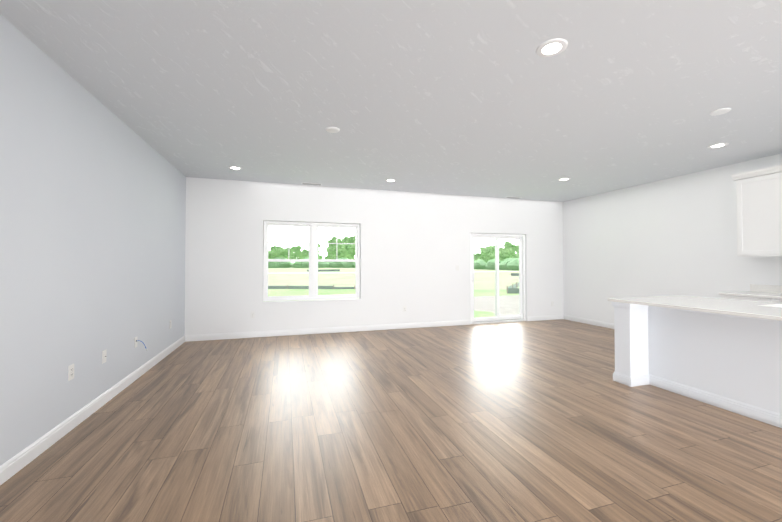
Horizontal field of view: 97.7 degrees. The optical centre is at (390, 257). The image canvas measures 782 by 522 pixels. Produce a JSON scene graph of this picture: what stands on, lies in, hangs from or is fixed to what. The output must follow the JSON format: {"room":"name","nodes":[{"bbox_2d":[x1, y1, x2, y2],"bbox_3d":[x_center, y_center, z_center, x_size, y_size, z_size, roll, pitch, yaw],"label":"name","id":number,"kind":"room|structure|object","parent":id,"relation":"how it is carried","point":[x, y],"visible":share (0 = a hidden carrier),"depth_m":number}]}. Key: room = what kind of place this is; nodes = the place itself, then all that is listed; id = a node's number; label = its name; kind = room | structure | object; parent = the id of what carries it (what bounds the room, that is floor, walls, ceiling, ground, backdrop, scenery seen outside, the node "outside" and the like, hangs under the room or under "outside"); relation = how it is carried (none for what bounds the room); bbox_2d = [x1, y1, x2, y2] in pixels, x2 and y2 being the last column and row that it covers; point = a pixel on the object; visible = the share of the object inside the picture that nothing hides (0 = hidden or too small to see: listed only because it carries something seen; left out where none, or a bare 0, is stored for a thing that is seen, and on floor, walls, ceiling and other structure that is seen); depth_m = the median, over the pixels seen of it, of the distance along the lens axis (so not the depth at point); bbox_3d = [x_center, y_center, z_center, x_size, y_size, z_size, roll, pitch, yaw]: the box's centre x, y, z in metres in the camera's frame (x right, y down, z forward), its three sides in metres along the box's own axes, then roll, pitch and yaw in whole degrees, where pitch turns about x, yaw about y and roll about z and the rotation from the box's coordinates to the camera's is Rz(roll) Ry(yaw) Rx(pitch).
{"room":"empty living room","nodes":[
{"label":"empty living room","id":0,"kind":"room"},
{"bbox_2d":[0,14,185,465],"bbox_3d":[-2.100,-0.031,1.172,0.140,2.800,9.690,0,-1,-17],"label":"wall","id":1,"kind":"structure","parent":0,"point":[92,221],"depth_m":2.66},
{"bbox_2d":[68,364,73,380],"bbox_3d":[-2.489,0.890,2.661,0.008,0.116,0.072,0,-1,-17],"label":"electrical outlet","id":2,"kind":"object","parent":1,"relation":"attached to","point":[70,372],"visible":1,"depth_m":2.65},
{"bbox_2d":[0,335,187,484],"bbox_3d":[-2.025,1.257,1.173,0.015,0.105,9.408,0,-1,-17],"label":"baseboard","id":3,"kind":"structure","parent":1,"relation":"attached to","point":[14,465],"depth_m":2.66},
{"bbox_2d":[102,349,106,363],"bbox_3d":[-2.634,0.908,3.147,0.018,0.116,0.072,0,-1,-17],"label":"outlet","id":4,"kind":"object","parent":1,"relation":"attached to","point":[104,352],"visible":1,"depth_m":3.14},
{"bbox_2d":[134,337,136,347],"bbox_3d":[-2.845,0.940,3.812,0.008,0.116,0.072,0,-1,-17],"label":"outlet","id":5,"kind":"object","parent":1,"relation":"attached to","point":[135,342],"visible":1,"depth_m":3.79},
{"bbox_2d":[184,177,563,334],"bbox_3d":[0.283,0.238,6.905,7.810,3.140,0.140,0,-1,-17],"label":"wall","id":6,"kind":"structure","parent":0,"point":[414,249],"depth_m":6.62},
{"bbox_2d":[263,221,360,302],"bbox_3d":[-1.442,0.070,6.360,1.756,1.465,0.137,0,-1,-17],"label":"double-hung window","id":7,"kind":"structure","parent":6,"relation":"in","point":[313,260],"depth_m":6.36},
{"bbox_2d":[188,320,470,341],"bbox_3d":[-0.853,1.348,6.452,5.319,0.105,0.014,0,-1,-17],"label":"baseboard","id":8,"kind":"structure","parent":6,"relation":"attached to","point":[202,337],"depth_m":6.31},
{"bbox_2d":[470,233,525,323],"bbox_3d":[2.353,0.448,7.530,1.417,1.961,0.144,0,-1,-17],"label":"sliding glass door","id":9,"kind":"structure","parent":6,"relation":"attached to","point":[497,318],"depth_m":7.53},
{"bbox_2d":[527,315,563,320],"bbox_3d":[3.528,1.371,7.810,0.986,0.105,0.014,0,-1,-17],"label":"baseboard","id":10,"kind":"structure","parent":6,"relation":"attached to","point":[548,317],"depth_m":7.79},
{"bbox_2d":[0,319,781,521],"bbox_3d":[1.714,1.358,2.267,8.090,0.060,9.570,0,-1,-17],"label":"floor","id":11,"kind":"structure","parent":0,"point":[539,421],"depth_m":2.48},
{"bbox_2d":[611,303,781,427],"bbox_3d":[3.359,0.898,2.721,1.123,0.874,2.568,0,-1,-17],"label":"kitchen island","id":12,"kind":"object","parent":11,"relation":"on","point":[725,354],"depth_m":3.18},
{"bbox_2d":[608,295,781,322],"bbox_3d":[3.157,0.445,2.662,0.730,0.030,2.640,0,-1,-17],"label":"island countertop","id":13,"kind":"structure","parent":12,"relation":"on","point":[749,310],"depth_m":3.10},
{"bbox_2d":[720,296,762,301],"bbox_3d":[4.807,0.927,4.402,0.637,0.875,0.566,0,-1,-17],"label":"base cabinet","id":14,"kind":"object","parent":11,"relation":"on","point":[747,298],"depth_m":4.32},
{"bbox_2d":[719,292,781,299],"bbox_3d":[4.859,0.471,4.193,0.667,0.030,1.010,0,-1,-17],"label":"countertop","id":15,"kind":"structure","parent":14,"relation":"on","point":[766,295],"depth_m":4.38},
{"bbox_2d":[763,300,781,302],"bbox_3d":[4.939,0.920,3.978,0.637,0.875,0.566,0,-1,-17],"label":"base cabinet","id":16,"kind":"object","parent":11,"relation":"on","point":[772,301],"depth_m":4.08},
{"bbox_2d":[0,0,781,201],"bbox_3d":[1.696,-1.463,2.373,8.090,0.134,9.690,0,-1,-17],"label":"ceiling","id":17,"kind":"structure","parent":0,"point":[480,98],"depth_m":2.78},
{"bbox_2d":[228,166,241,169],"bbox_3d":[-2.352,-1.359,5.157,0.196,0.008,0.196,0,-1,-17],"label":"recessed light","id":18,"kind":"object","parent":17,"relation":"in","point":[235,167],"visible":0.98,"depth_m":5.12},
{"bbox_2d":[301,182,321,184],"bbox_3d":[-1.438,-1.340,6.195,0.360,0.007,0.125,0,-1,-17],"label":"ceiling vent","id":19,"kind":"object","parent":17,"relation":"in","point":[311,183],"visible":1,"depth_m":6.16},
{"bbox_2d":[536,38,567,56],"bbox_3d":[1.080,-1.408,2.296,0.196,0.008,0.196,0,-1,-17],"label":"recessed light","id":20,"kind":"object","parent":17,"relation":"in","point":[552,47],"visible":1,"depth_m":2.28},
{"bbox_2d":[707,143,728,147],"bbox_3d":[4.004,-1.375,4.184,0.196,0.008,0.196,0,-1,-17],"label":"recessed light","id":21,"kind":"object","parent":17,"relation":"in","point":[717,145],"visible":1,"depth_m":4.17},
{"bbox_2d":[563,153,781,323],"bbox_3d":[5.493,0.010,3.524,0.140,2.800,9.690,0,-1,-17],"label":"wall","id":22,"kind":"structure","parent":0,"point":[675,236],"depth_m":5.94},
{"bbox_2d":[564,315,613,328],"bbox_3d":[4.522,1.347,6.371,0.015,0.105,3.349,0,-1,-17],"label":"baseboard","id":23,"kind":"structure","parent":22,"relation":"attached to","point":[577,319],"depth_m":7.28},
{"bbox_2d":[735,165,781,256],"bbox_3d":[5.035,-0.595,4.218,0.327,1.115,1.052,0,-1,-17],"label":"upper cabinet","id":24,"kind":"object","parent":22,"relation":"attached to","point":[759,209],"depth_m":4.44},
{"bbox_2d":[751,284,781,291],"bbox_3d":[5.424,0.394,3.462,0.020,0.099,2.744,0,-1,-17],"label":"backsplash","id":25,"kind":"structure","parent":22,"relation":"attached to","point":[754,287],"depth_m":4.61},
{"label":"outside","id":26,"kind":"structure","parent":0,"visible":0},
{"bbox_2d":[263,267,518,319],"bbox_3d":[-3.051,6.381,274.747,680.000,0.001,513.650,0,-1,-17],"label":"ground","id":27,"kind":"structure","parent":26,"point":[487,301],"depth_m":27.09},
{"bbox_2d":[268,269,518,293],"bbox_3d":[4.872,1.966,56.598,54.040,1.300,77.260,0,-1,-17],"label":"fence","id":28,"kind":"object","parent":27,"relation":"on","point":[511,287],"depth_m":22.19},
{"bbox_2d":[268,236,518,269],"bbox_3d":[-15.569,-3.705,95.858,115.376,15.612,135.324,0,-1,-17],"label":"tree","id":29,"kind":"object","parent":27,"relation":"on","point":[507,254],"depth_m":135.21}
]}

